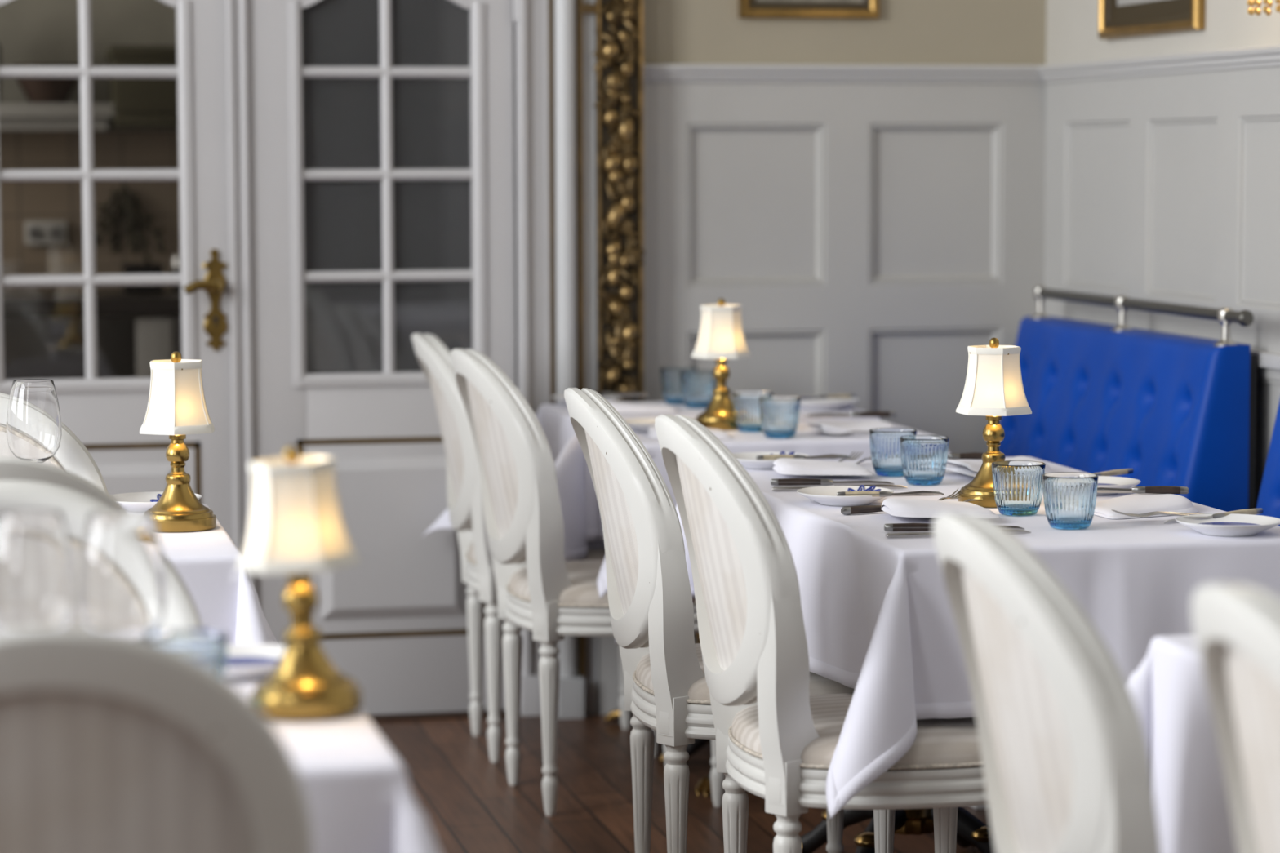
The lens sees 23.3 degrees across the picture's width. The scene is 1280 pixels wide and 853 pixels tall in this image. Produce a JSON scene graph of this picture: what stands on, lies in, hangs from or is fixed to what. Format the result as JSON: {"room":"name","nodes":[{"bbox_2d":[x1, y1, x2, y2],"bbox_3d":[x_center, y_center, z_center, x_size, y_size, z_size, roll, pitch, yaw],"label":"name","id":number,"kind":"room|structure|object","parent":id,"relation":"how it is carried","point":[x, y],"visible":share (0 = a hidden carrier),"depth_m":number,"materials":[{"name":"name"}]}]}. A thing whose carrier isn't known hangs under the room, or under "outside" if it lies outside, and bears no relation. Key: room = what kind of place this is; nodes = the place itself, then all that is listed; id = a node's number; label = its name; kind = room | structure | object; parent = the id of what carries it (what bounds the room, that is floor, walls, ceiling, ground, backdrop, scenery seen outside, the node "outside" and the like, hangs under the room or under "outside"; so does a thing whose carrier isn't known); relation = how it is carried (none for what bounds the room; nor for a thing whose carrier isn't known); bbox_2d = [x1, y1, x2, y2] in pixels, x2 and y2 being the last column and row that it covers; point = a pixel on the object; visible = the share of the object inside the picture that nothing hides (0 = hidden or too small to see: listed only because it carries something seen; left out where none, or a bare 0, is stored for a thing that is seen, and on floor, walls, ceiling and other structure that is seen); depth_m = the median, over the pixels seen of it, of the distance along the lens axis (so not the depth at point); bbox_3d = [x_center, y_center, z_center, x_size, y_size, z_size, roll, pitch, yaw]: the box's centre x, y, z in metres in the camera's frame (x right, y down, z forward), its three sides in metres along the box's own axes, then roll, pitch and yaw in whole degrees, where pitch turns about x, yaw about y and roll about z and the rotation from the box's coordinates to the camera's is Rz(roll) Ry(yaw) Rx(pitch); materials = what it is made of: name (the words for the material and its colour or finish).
{"room":"restaurant","nodes":[
{"label":"restaurant","id":0,"kind":"room"},
{"bbox_2d":[372,713,991,852],"bbox_3d":[-0.995,1.115,3.679,6.157,0.120,13.000,-1,5,-12],"label":"floor","id":1,"kind":"structure","parent":0,"point":[468,803],"depth_m":6.64,"materials":[{"name":"brown wood"}]},
{"bbox_2d":[0,392,108,493],"bbox_3d":[-1.105,0.441,5.155,0.494,0.967,0.593,-1,5,-12],"label":"dining chair","id":2,"kind":"object","parent":1,"relation":"on","point":[72,455],"visible":0.02,"depth_m":5.34,"materials":[{"name":"beige paint"}]},
{"bbox_2d":[0,456,126,510],"bbox_3d":[-0.931,0.500,4.475,0.494,0.967,0.593,-1,5,-12],"label":"dining chair","id":3,"kind":"object","parent":1,"relation":"on","point":[11,468],"visible":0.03,"depth_m":4.18,"materials":[{"name":"beige paint"}]},
{"bbox_2d":[0,480,203,631],"bbox_3d":[-0.727,0.573,3.626,0.494,0.967,0.593,-1,5,-12],"label":"dining chair","id":4,"kind":"object","parent":1,"relation":"on","point":[180,610],"visible":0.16,"depth_m":3.82,"materials":[{"name":"beige paint"}]},
{"bbox_2d":[0,626,313,852],"bbox_3d":[-0.566,0.630,2.954,0.494,0.967,0.594,-1,5,-12],"label":"dining chair","id":5,"kind":"object","parent":1,"relation":"on","point":[111,742],"visible":1,"depth_m":2.70,"materials":[{"name":"beige paint"}]},
{"bbox_2d":[411,333,659,762],"bbox_3d":[-0.229,0.263,7.183,0.594,0.967,0.494,-1,5,-10],"label":"dining chair","id":6,"kind":"object","parent":1,"relation":"on","point":[464,488],"visible":0.52,"depth_m":7.02,"materials":[{"name":"beige paint"}]},
{"bbox_2d":[467,541,605,561],"bbox_3d":[-0.170,0.297,7.197,0.452,0.096,0.471,-1,5,-10],"label":"seat cushion","id":7,"kind":"object","parent":6,"relation":"on","point":[477,551],"depth_m":6.98,"materials":[{"name":"fabric"}]},
{"bbox_2d":[449,348,725,816],"bbox_3d":[-0.105,0.311,6.619,0.594,0.967,0.494,-2,5,-16],"label":"dining chair","id":8,"kind":"object","parent":1,"relation":"on","point":[539,592],"visible":0.58,"depth_m":6.43,"materials":[{"name":"beige paint"}]},
{"bbox_2d":[508,559,608,604],"bbox_3d":[-0.047,0.345,6.638,0.452,0.096,0.471,-2,5,-16],"label":"seat cushion","id":9,"kind":"object","parent":8,"relation":"on","point":[576,583],"depth_m":6.42,"materials":[{"name":"fabric"}]},
{"bbox_2d":[604,632,700,744],"bbox_3d":[0.157,0.347,7.335,0.620,0.769,0.422,-1,5,-12],"label":"pedestal table","id":10,"kind":"object","parent":1,"relation":"on","point":[615,715],"visible":0.04,"depth_m":7.48,"materials":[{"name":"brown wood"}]},
{"bbox_2d":[422,400,879,576],"bbox_3d":[0.166,0.124,7.250,1.283,0.323,0.764,-1,5,-12],"label":"tablecloth","id":11,"kind":"object","parent":10,"relation":"on","point":[568,456],"visible":0.19,"depth_m":6.97,"materials":[{"name":"white fabric"}]},
{"bbox_2d":[551,394,621,404],"bbox_3d":[-0.127,-0.062,7.397,0.169,0.022,0.169,-1,5,-12],"label":"plate","id":12,"kind":"object","parent":11,"relation":"on","point":[560,397],"visible":0.28,"depth_m":7.36,"materials":[{"name":"white"}]},
{"bbox_2d":[597,391,649,396],"bbox_3d":[-0.072,-0.077,7.373,0.190,0.014,0.011,-1,5,-4],"label":"table knife","id":13,"kind":"object","parent":12,"relation":"on","point":[602,393],"visible":0.53,"depth_m":7.37,"materials":[{"name":"brown wood"}]},
{"bbox_2d":[608,400,678,413],"bbox_3d":[-0.003,-0.048,7.231,0.175,0.022,0.130,-1,5,-5],"label":"folded napkin","id":14,"kind":"object","parent":11,"relation":"on","point":[620,406],"visible":0.81,"depth_m":7.18,"materials":[{"name":"white fabric"}]},
{"bbox_2d":[659,366,697,404],"bbox_3d":[0.093,-0.098,7.421,0.090,0.086,0.090,-1,5,-4],"label":"glass tumbler","id":15,"kind":"object","parent":11,"relation":"on","point":[669,375],"visible":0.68,"depth_m":7.39,"materials":[{"name":"blue glass"}]},
{"bbox_2d":[680,369,716,408],"bbox_3d":[0.139,-0.088,7.309,0.090,0.086,0.090,-2,5,-25],"label":"glass tumbler","id":16,"kind":"object","parent":11,"relation":"on","point":[697,386],"visible":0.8,"depth_m":7.27,"materials":[{"name":"blue glass"}]},
{"bbox_2d":[800,397,860,409],"bbox_3d":[0.432,-0.053,7.273,0.169,0.022,0.169,-1,5,-12],"label":"plate","id":17,"kind":"object","parent":11,"relation":"on","point":[828,403],"visible":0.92,"depth_m":7.22,"materials":[{"name":"white ceramic"}]},
{"bbox_2d":[795,394,855,399],"bbox_3d":[0.420,-0.069,7.288,0.190,0.010,0.009,-2,5,-22],"label":"table knife","id":18,"kind":"object","parent":17,"relation":"on","point":[832,396],"visible":0.86,"depth_m":7.30,"materials":[{"name":"silver metal"}]},
{"bbox_2d":[659,738,711,796],"bbox_3d":[0.286,0.395,6.833,0.650,0.759,0.422,-1,5,-12],"label":"pedestal table","id":19,"kind":"object","parent":1,"relation":"on","point":[704,785],"visible":0.06,"depth_m":6.93,"materials":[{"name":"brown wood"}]},
{"bbox_2d":[584,419,951,598],"bbox_3d":[0.289,0.160,6.826,0.979,0.303,0.788,-1,5,-12],"label":"tablecloth","id":20,"kind":"object","parent":19,"relation":"on","point":[811,442],"visible":0.1,"depth_m":6.61,"materials":[{"name":"white fabric"}]},
{"bbox_2d":[625,417,655,432],"bbox_3d":[0.041,-0.001,6.817,0.169,0.022,0.169,-1,5,-12],"label":"plate","id":21,"kind":"object","parent":20,"relation":"on","point":[642,424],"visible":0.34,"depth_m":6.85,"materials":[{"name":"white"}]},
{"bbox_2d":[647,426,732,438],"bbox_3d":[0.106,0.010,6.684,0.175,0.021,0.130,-1,5,-5],"label":"folded napkin","id":22,"kind":"object","parent":20,"relation":"on","point":[651,433],"visible":0.35,"depth_m":6.65,"materials":[{"name":"white fabric"}]},
{"bbox_2d":[691,297,751,430],"bbox_3d":[0.180,-0.140,6.872,0.121,0.288,0.133,-3,6,-30],"label":"table lamp","id":23,"kind":"object","parent":20,"relation":"on","point":[721,338],"visible":0.91,"depth_m":6.83,"materials":[{"name":"white fabric"}]},
{"bbox_2d":[732,390,773,432],"bbox_3d":[0.247,-0.033,6.798,0.090,0.086,0.090,-2,5,-22],"label":"glass tumbler","id":24,"kind":"object","parent":20,"relation":"on","point":[745,403],"visible":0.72,"depth_m":6.76,"materials":[{"name":"blue glass"}]},
{"bbox_2d":[758,395,800,438],"bbox_3d":[0.299,-0.020,6.646,0.090,0.086,0.090,-4,6,-40],"label":"glass tumbler","id":25,"kind":"object","parent":20,"relation":"on","point":[779,415],"visible":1,"depth_m":6.61,"materials":[{"name":"blue glass"}]},
{"bbox_2d":[819,430,869,435],"bbox_3d":[0.486,0.012,6.678,0.200,0.010,0.024,-1,5,-4],"label":"fork","id":26,"kind":"object","parent":20,"relation":"on","point":[866,432],"visible":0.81,"depth_m":6.67,"materials":[{"name":"silver metal"}]},
{"bbox_2d":[805,419,897,435],"bbox_3d":[0.460,-0.001,6.768,0.194,0.027,0.186,-1,5,-12],"label":"folded napkin","id":27,"kind":"object","parent":20,"relation":"on","point":[865,425],"visible":0.84,"depth_m":6.71,"materials":[{"name":"white fabric"}]},
{"bbox_2d":[805,410,896,417],"bbox_3d":[0.466,-0.027,6.864,0.200,0.014,0.011,0,5,-2],"label":"table knife","id":28,"kind":"object","parent":27,"relation":"on","point":[855,414],"visible":1,"depth_m":6.86,"materials":[{"name":"brown wood"}]},
{"bbox_2d":[564,387,895,852],"bbox_3d":[0.164,0.410,5.474,0.594,0.967,0.494,-1,5,-10],"label":"dining chair","id":29,"kind":"object","parent":1,"relation":"on","point":[667,691],"visible":0.57,"depth_m":5.28,"materials":[{"name":"beige paint"}]},
{"bbox_2d":[635,643,854,700],"bbox_3d":[0.223,0.444,5.488,0.452,0.096,0.471,-1,5,-10],"label":"seat cushion","id":30,"kind":"object","parent":29,"relation":"on","point":[656,679],"depth_m":5.28,"materials":[{"name":"fabric"}]},
{"bbox_2d":[654,414,987,852],"bbox_3d":[0.320,0.458,4.916,0.593,0.967,0.494,-1,5,-12],"label":"dining chair","id":31,"kind":"object","parent":1,"relation":"on","point":[776,742],"visible":0.77,"depth_m":4.71,"materials":[{"name":"beige paint"}]},
{"bbox_2d":[731,693,982,765],"bbox_3d":[0.379,0.492,4.931,0.452,0.096,0.471,-1,5,-12],"label":"seat cushion","id":32,"kind":"object","parent":31,"relation":"on","point":[756,740],"depth_m":4.73,"materials":[{"name":"fabric"}]},
{"bbox_2d":[800,807,994,852],"bbox_3d":[0.513,0.477,5.883,0.580,0.759,0.540,-1,5,-12],"label":"pedestal table","id":33,"kind":"object","parent":1,"relation":"on","point":[971,832],"visible":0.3,"depth_m":5.84,"materials":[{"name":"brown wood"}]},
{"bbox_2d":[971,804,988,808],"bbox_3d":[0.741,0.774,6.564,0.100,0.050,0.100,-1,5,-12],"label":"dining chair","id":34,"kind":"object","parent":1,"relation":"on","point":[984,806],"visible":0.09,"depth_m":6.51,"materials":[{"name":"white"}]},
{"bbox_2d":[933,512,1160,852],"bbox_3d":[0.631,0.575,3.556,0.594,0.967,0.494,-1,5,-10],"label":"dining chair","id":35,"kind":"object","parent":1,"relation":"on","point":[1064,752],"visible":1,"depth_m":3.36,"materials":[{"name":"beige paint"}]},
{"bbox_2d":[1000,285,1257,515],"bbox_3d":[0.906,0.232,7.021,0.547,1.050,1.328,-1,5,-12],"label":"bench","id":36,"kind":"object","parent":1,"relation":"on","point":[1174,410],"visible":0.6,"depth_m":6.80,"materials":[{"name":"blue leather"}]},
{"bbox_2d":[1191,583,1279,852],"bbox_3d":[0.825,0.625,2.971,0.594,0.967,0.494,-1,5,-10],"label":"dining chair","id":37,"kind":"object","parent":1,"relation":"on","point":[1237,627],"visible":1,"depth_m":2.92,"materials":[{"name":"beige paint"}]},
{"bbox_2d":[1254,400,1279,526],"bbox_3d":[1.239,0.403,5.490,0.547,0.972,1.300,-1,5,-12],"label":"bench","id":38,"kind":"object","parent":1,"relation":"on","point":[1268,500],"visible":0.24,"depth_m":6.07,"materials":[{"name":"blue leather"}]},
{"bbox_3d":[-1.026,0.557,5.011,0.620,0.759,0.640,-1,5,-12],"label":"pedestal table","id":39,"kind":"object","parent":1,"relation":"on","visible":0},
{"bbox_2d":[158,503,279,645],"bbox_3d":[-1.028,0.333,4.974,1.021,0.317,1.036,-1,5,-12],"label":"tablecloth","id":40,"kind":"object","parent":39,"relation":"on","point":[225,598],"visible":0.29,"depth_m":4.69,"materials":[{"name":"white fabric"}]},
{"bbox_2d":[6,379,62,462],"bbox_3d":[-1.028,0.034,5.263,0.092,0.225,0.092,-1,5,-12],"label":"wine glass","id":41,"kind":"object","parent":40,"relation":"on","point":[33,420],"visible":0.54,"depth_m":5.22,"materials":[{"name":"clear glass"}]},
{"bbox_2d":[110,491,201,511],"bbox_3d":[-0.836,0.130,5.319,0.169,0.024,0.169,-1,5,-12],"label":"plate","id":42,"kind":"object","parent":40,"relation":"on","point":[143,501],"visible":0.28,"depth_m":5.36,"materials":[{"name":"white ceramic"}]},
{"bbox_2d":[139,351,216,532],"bbox_3d":[-0.751,0.022,5.037,0.121,0.288,0.133,-1,5,-4],"label":"table lamp","id":43,"kind":"object","parent":40,"relation":"on","point":[176,408],"visible":0.94,"depth_m":5.00,"materials":[{"name":"gold metal"}]},
{"bbox_3d":[0.674,0.540,5.143,0.580,0.759,0.540,-1,5,-12],"label":"pedestal table","id":44,"kind":"object","parent":1,"relation":"on","visible":0},
{"bbox_2d":[615,456,1279,819],"bbox_3d":[0.586,0.314,5.492,1.023,0.382,1.726,-1,5,-12],"label":"tablecloth","id":45,"kind":"object","parent":44,"relation":"on","point":[879,622],"visible":0.35,"depth_m":4.83,"materials":[{"name":"white fabric"}]},
{"bbox_2d":[732,451,809,469],"bbox_3d":[0.245,0.067,6.015,0.169,0.024,0.169,0,5,-2],"label":"plate","id":46,"kind":"object","parent":45,"relation":"on","point":[748,460],"visible":0.42,"depth_m":5.99,"materials":[{"name":"white ceramic"}]},
{"bbox_2d":[755,453,851,460],"bbox_3d":[0.315,0.059,5.971,0.185,0.010,0.009,-1,5,-6],"label":"table knife","id":47,"kind":"object","parent":46,"relation":"on","point":[766,457],"visible":0.88,"depth_m":5.97,"materials":[{"name":"silver metal"}]},
{"bbox_2d":[772,457,874,475],"bbox_3d":[0.344,0.073,5.846,0.185,0.021,0.167,0,5,0],"label":"folded napkin","id":48,"kind":"object","parent":45,"relation":"on","point":[789,466],"visible":1,"depth_m":5.79,"materials":[{"name":"white fabric"}]},
{"bbox_2d":[837,451,862,462],"bbox_3d":[0.383,0.069,5.979,0.024,0.022,0.234,2,5,23],"label":"fork","id":49,"kind":"object","parent":48,"relation":"on","point":[851,458],"visible":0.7,"depth_m":6.05,"materials":[{"name":"silver metal"}]},
{"bbox_2d":[855,457,871,464],"bbox_3d":[0.426,0.068,5.986,0.024,0.022,0.234,2,5,25],"label":"fork","id":50,"kind":"object","parent":48,"relation":"on","point":[869,458],"visible":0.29,"depth_m":5.99,"materials":[{"name":"silver metal"}]},
{"bbox_2d":[770,478,893,485],"bbox_3d":[0.351,0.101,5.664,0.225,0.014,0.011,0,5,3],"label":"table knife","id":51,"kind":"object","parent":45,"relation":"on","point":[776,482],"visible":0.98,"depth_m":5.66,"materials":[{"name":"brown metal"}]},
{"bbox_2d":[772,484,907,490],"bbox_3d":[0.360,0.110,5.588,0.245,0.010,0.012,0,5,-3],"label":"table knife","id":52,"kind":"object","parent":45,"relation":"on","point":[887,486],"visible":0.58,"depth_m":5.59,"materials":[{"name":"silver metal"}]},
{"bbox_2d":[795,484,893,506],"bbox_3d":[0.356,0.121,5.382,0.169,0.024,0.169,0,5,-2],"label":"plate","id":53,"kind":"object","parent":45,"relation":"on","point":[826,495],"visible":0.75,"depth_m":5.35,"materials":[{"name":"white ceramic"}]},
{"bbox_2d":[836,490,944,497],"bbox_3d":[0.429,0.115,5.313,0.185,0.010,0.009,-1,5,-4],"label":"table knife","id":54,"kind":"object","parent":53,"relation":"on","point":[920,493],"visible":1,"depth_m":5.31,"materials":[{"name":"silver metal"}]},
{"bbox_2d":[840,505,884,515],"bbox_3d":[0.415,0.138,5.244,0.171,0.014,0.024,-3,6,-27],"label":"fork","id":55,"kind":"object","parent":45,"relation":"on","point":[847,510],"visible":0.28,"depth_m":5.21,"materials":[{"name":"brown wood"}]},
{"bbox_2d":[868,427,916,476],"bbox_3d":[0.476,0.049,5.848,0.090,0.086,0.090,-5,7,-44],"label":"glass tumbler","id":56,"kind":"object","parent":45,"relation":"on","point":[884,442],"visible":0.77,"depth_m":5.82,"materials":[{"name":"blue glass"}]},
{"bbox_2d":[899,435,948,485],"bbox_3d":[0.521,0.063,5.690,0.090,0.086,0.090,3,6,36],"label":"glass tumbler","id":57,"kind":"object","parent":45,"relation":"on","point":[923,457],"visible":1,"depth_m":5.66,"materials":[{"name":"blue glass"}]},
{"bbox_2d":[880,497,999,518],"bbox_3d":[0.495,0.133,5.152,0.168,0.021,0.191,-1,5,-12],"label":"folded napkin","id":58,"kind":"object","parent":45,"relation":"on","point":[898,507],"visible":0.93,"depth_m":5.11,"materials":[{"name":"white fabric"}]},
{"bbox_2d":[937,488,961,500],"bbox_3d":[0.504,0.128,5.274,0.024,0.022,0.244,2,6,28],"label":"fork","id":59,"kind":"object","parent":58,"relation":"on","point":[955,496],"visible":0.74,"depth_m":5.34,"materials":[{"name":"silver metal"}]},
{"bbox_2d":[884,522,1024,531],"bbox_3d":[0.504,0.161,4.969,0.225,0.014,0.011,0,5,0],"label":"table knife","id":60,"kind":"object","parent":45,"relation":"on","point":[913,526],"visible":0.41,"depth_m":4.96,"materials":[{"name":"brown wood"}]},
{"bbox_2d":[885,528,1031,537],"bbox_3d":[0.504,0.169,4.906,0.235,0.010,0.012,-1,5,-8],"label":"table knife","id":61,"kind":"object","parent":45,"relation":"on","point":[1011,531],"visible":0.57,"depth_m":4.89,"materials":[{"name":"silver metal"}]},
{"bbox_2d":[955,337,1031,507],"bbox_3d":[0.611,-0.010,5.354,0.121,0.288,0.133,-1,5,-12],"label":"table lamp","id":62,"kind":"object","parent":45,"relation":"on","point":[993,388],"visible":0.8,"depth_m":5.32,"materials":[{"name":"white fabric"}]},
{"bbox_2d":[946,456,1053,476],"bbox_3d":[0.677,0.074,5.868,0.209,0.032,0.272,-1,5,-12],"label":"folded napkin","id":63,"kind":"object","parent":45,"relation":"on","point":[971,468],"visible":0.38,"depth_m":5.83,"materials":[{"name":"white fabric"}]},
{"bbox_2d":[946,452,982,459],"bbox_3d":[0.591,0.057,5.918,0.170,0.014,0.011,0,5,0],"label":"table knife","id":64,"kind":"object","parent":63,"relation":"on","point":[972,455],"visible":0.57,"depth_m":5.91,"materials":[{"name":"brown wood"}]},
{"bbox_2d":[991,460,1045,515],"bbox_3d":[0.635,0.104,5.205,0.090,0.086,0.090,2,6,28],"label":"glass tumbler","id":65,"kind":"object","parent":45,"relation":"on","point":[1017,485],"visible":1,"depth_m":5.17,"materials":[{"name":"blue glass"}]},
{"bbox_2d":[1041,471,1097,529],"bbox_3d":[0.694,0.121,5.011,0.090,0.086,0.090,1,5,12],"label":"glass tumbler","id":66,"kind":"object","parent":45,"relation":"on","point":[1069,498],"visible":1,"depth_m":4.98,"materials":[{"name":"blue glass"}]},
{"bbox_2d":[1097,475,1141,495],"bbox_3d":[0.809,0.107,5.540,0.169,0.022,0.169,-1,5,-12],"label":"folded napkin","id":67,"kind":"object","parent":45,"relation":"on","point":[1108,482],"visible":0.38,"depth_m":5.58,"materials":[{"name":"white"}]},
{"bbox_2d":[1093,468,1133,475],"bbox_3d":[0.818,0.089,5.632,0.190,0.017,0.009,-3,6,-28],"label":"table knife","id":68,"kind":"object","parent":67,"relation":"on","point":[1126,471],"visible":0.57,"depth_m":5.65,"materials":[{"name":"silver metal"}]},
{"bbox_2d":[1093,493,1198,519],"bbox_3d":[0.841,0.129,5.270,0.194,0.024,0.244,-1,5,-12],"label":"folded napkin","id":69,"kind":"object","parent":45,"relation":"on","point":[1136,504],"visible":0.8,"depth_m":5.21,"materials":[{"name":"white fabric"}]},
{"bbox_2d":[1097,485,1188,494],"bbox_3d":[0.846,0.108,5.314,0.185,0.014,0.011,1,5,8],"label":"table knife","id":70,"kind":"object","parent":69,"relation":"on","point":[1160,489],"visible":0.91,"depth_m":5.31,"materials":[{"name":"brown wood"}]},
{"bbox_2d":[1113,510,1188,517],"bbox_3d":[0.875,0.144,5.077,0.200,0.016,0.024,-1,5,-5],"label":"fork","id":71,"kind":"object","parent":45,"relation":"on","point":[1121,513],"visible":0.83,"depth_m":5.07,"materials":[{"name":"silver metal"}]},
{"bbox_2d":[1111,510,1206,515],"bbox_3d":[0.877,0.143,5.114,0.200,0.010,0.024,0,5,-8],"label":"fork","id":72,"kind":"object","parent":45,"relation":"on","point":[1112,510],"visible":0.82,"depth_m":5.11,"materials":[{"name":"silver metal"}]},
{"bbox_2d":[1175,513,1279,536],"bbox_3d":[0.938,0.159,4.939,0.169,0.022,0.169,-1,5,-12],"label":"plate","id":73,"kind":"object","parent":45,"relation":"on","point":[1232,524],"visible":1,"depth_m":4.95,"materials":[{"name":"white ceramic"}]},
{"bbox_2d":[1164,507,1262,524],"bbox_3d":[0.926,0.145,5.010,0.190,0.017,0.009,-2,5,-24],"label":"table knife","id":74,"kind":"object","parent":73,"relation":"on","point":[1251,511],"visible":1,"depth_m":5.01,"materials":[{"name":"silver metal"}]},
{"bbox_2d":[512,0,1046,644],"bbox_3d":[-1.808,-1.556,7.186,5.757,4.600,0.120,-1,5,-12],"label":"wall","id":75,"kind":"structure","parent":0,"point":[866,236],"depth_m":7.72,"materials":[{"name":"white paint"}]},
{"bbox_2d":[0,0,255,589],"bbox_3d":[-1.275,-0.421,7.324,0.710,2.288,0.110,-1,5,-12],"label":"door","id":76,"kind":"structure","parent":75,"relation":"in","point":[119,217],"depth_m":7.36,"materials":[{"name":"white paint"}]},
{"bbox_2d":[247,0,517,715],"bbox_3d":[-0.615,-0.437,7.487,0.649,2.288,0.070,-1,5,-12],"label":"door","id":77,"kind":"structure","parent":75,"relation":"in","point":[381,131],"depth_m":7.50,"materials":[{"name":"white paint"}]},
{"bbox_2d":[367,709,506,722],"bbox_3d":[-0.992,0.716,7.533,1.402,0.013,0.130,-1,5,-12],"label":"trim","id":78,"kind":"structure","parent":75,"relation":"attached to","point":[459,714],"depth_m":7.58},
{"bbox_2d":[513,0,550,716],"bbox_3d":[-0.265,-1.583,7.449,0.082,4.600,0.075,-1,5,-12],"label":"trim","id":79,"kind":"structure","parent":75,"relation":"attached to","point":[531,30],"depth_m":7.53,"materials":[{"name":"white paint"}]},
{"bbox_2d":[548,0,596,719],"bbox_3d":[-0.185,-1.581,7.426,0.064,4.600,0.115,-1,5,-12],"label":"trim","id":80,"kind":"structure","parent":75,"relation":"attached to","point":[571,684],"depth_m":7.49,"materials":[{"name":"grey paint"}]},
{"bbox_2d":[582,0,597,715],"bbox_3d":[-0.134,-1.585,7.462,0.034,4.600,0.065,-1,5,-12],"label":"trim","id":81,"kind":"structure","parent":75,"relation":"attached to","point":[590,678],"depth_m":7.53,"materials":[{"name":"grey paint"}]},
{"bbox_2d":[597,636,621,715],"bbox_3d":[-0.055,0.456,7.656,0.108,0.500,0.083,-1,5,-12],"label":"trim","id":82,"kind":"structure","parent":75,"relation":"attached to","point":[609,694],"depth_m":7.62,"materials":[{"name":"grey paint"}]},
{"bbox_2d":[592,0,644,402],"bbox_3d":[-0.054,-0.654,7.523,0.130,1.766,0.115,-1,5,-12],"label":"mirror","id":83,"kind":"object","parent":75,"relation":"attached to","point":[618,68],"visible":0.74,"depth_m":7.50,"materials":[{"name":"brown metal"}]},
{"bbox_2d":[738,0,879,18],"bbox_3d":[0.418,-1.230,7.620,0.355,0.450,0.026,-1,5,-12],"label":"framed picture","id":84,"kind":"object","parent":75,"relation":"attached to","point":[801,9],"visible":1,"depth_m":7.63,"materials":[{"name":"gold metal"}]},
{"bbox_2d":[643,63,1045,83],"bbox_3d":[0.507,-0.873,7.668,1.057,0.045,0.034,-1,5,-12],"label":"trim","id":85,"kind":"structure","parent":75,"relation":"attached to","point":[652,73],"depth_m":7.66,"materials":[{"name":"grey paint"}]},
{"bbox_2d":[1044,0,1279,508],"bbox_3d":[2.130,-1.192,2.851,0.100,4.600,10.050,-1,5,-12],"label":"wall","id":86,"kind":"structure","parent":0,"point":[1164,188],"depth_m":7.01,"materials":[{"name":"white paint"}]},
{"bbox_2d":[1097,0,1204,39],"bbox_3d":[1.159,-1.143,7.054,0.026,0.500,0.598,-1,5,-12],"label":"framed picture","id":87,"kind":"object","parent":86,"relation":"attached to","point":[1117,19],"visible":1,"depth_m":7.08,"materials":[{"name":"gold metal"}]},
{"bbox_2d":[1037,44,1279,83],"bbox_3d":[2.067,-0.465,2.899,0.034,0.045,10.050,-1,5,-12],"label":"trim","id":88,"kind":"structure","parent":86,"relation":"attached to","point":[1268,55],"depth_m":6.96,"materials":[{"name":"grey paint"}]},
{"bbox_2d":[1246,0,1279,15],"bbox_3d":[1.290,-0.914,6.178,0.152,0.184,0.178,-1,5,-12],"label":"wall sconce","id":89,"kind":"object","parent":86,"relation":"attached to","point":[1255,10],"visible":1,"depth_m":6.20,"materials":[{"name":"gold metal"}]},
{"bbox_2d":[1250,350,1279,369],"bbox_3d":[1.358,-0.120,6.261,0.018,0.030,3.240,-1,5,-12],"label":"trim","id":90,"kind":"structure","parent":86,"relation":"attached to","point":[1269,360],"depth_m":6.46,"materials":[{"name":"grey paint"}]},
{"bbox_3d":[1.099,0.699,3.328,0.540,0.754,1.100,-1,5,-12],"label":"pedestal table","id":91,"kind":"object","parent":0,"visible":0},
{"bbox_2d":[1126,634,1238,852],"bbox_3d":[1.131,0.512,3.305,1.013,0.399,1.674,-1,5,-12],"label":"tablecloth","id":92,"kind":"object","parent":91,"relation":"on","point":[1168,690],"visible":0.42,"depth_m":3.77,"materials":[{"name":"white fabric"}]},
{"bbox_3d":[-0.649,0.698,3.369,0.620,0.759,0.620,-1,5,-12],"label":"pedestal table","id":93,"kind":"object","parent":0,"visible":0},
{"bbox_2d":[227,676,440,852],"bbox_3d":[-0.666,0.473,3.346,1.030,0.317,0.980,-1,5,-12],"label":"tablecloth","id":94,"kind":"object","parent":93,"relation":"on","point":[360,798],"visible":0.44,"depth_m":3.08,"materials":[{"name":"white fabric"}]},
{"bbox_2d":[0,509,75,630],"bbox_3d":[-0.646,0.204,3.297,0.092,0.225,0.092,-1,5,-12],"label":"wine glass","id":95,"kind":"object","parent":94,"relation":"on","point":[37,578],"visible":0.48,"depth_m":3.25,"materials":[{"name":"clear glass"}]},
{"bbox_2d":[78,510,166,639],"bbox_3d":[-0.548,0.204,3.287,0.092,0.225,0.092,-1,5,-12],"label":"wine glass","id":96,"kind":"object","parent":94,"relation":"on","point":[122,577],"visible":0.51,"depth_m":3.25,"materials":[{"name":"clear glass"}]},
{"bbox_2d":[146,628,228,678],"bbox_3d":[-0.490,0.268,3.357,0.090,0.086,0.090,4,7,41],"label":"glass tumbler","id":97,"kind":"object","parent":94,"relation":"on","point":[209,647],"visible":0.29,"depth_m":3.33,"materials":[{"name":"blue glass"}]},
{"bbox_2d":[225,644,285,679],"bbox_3d":[-0.469,0.278,3.619,0.169,0.022,0.169,-1,5,-12],"label":"plate","id":98,"kind":"object","parent":94,"relation":"on","point":[244,661],"visible":0.41,"depth_m":3.66,"materials":[{"name":"white ceramic"}]},
{"bbox_2d":[236,445,362,720],"bbox_3d":[-0.369,0.166,3.355,0.134,0.291,0.121,-1,5,-4],"label":"table lamp","id":99,"kind":"object","parent":94,"relation":"on","point":[296,530],"visible":1,"depth_m":3.32,"materials":[{"name":"white fabric"}]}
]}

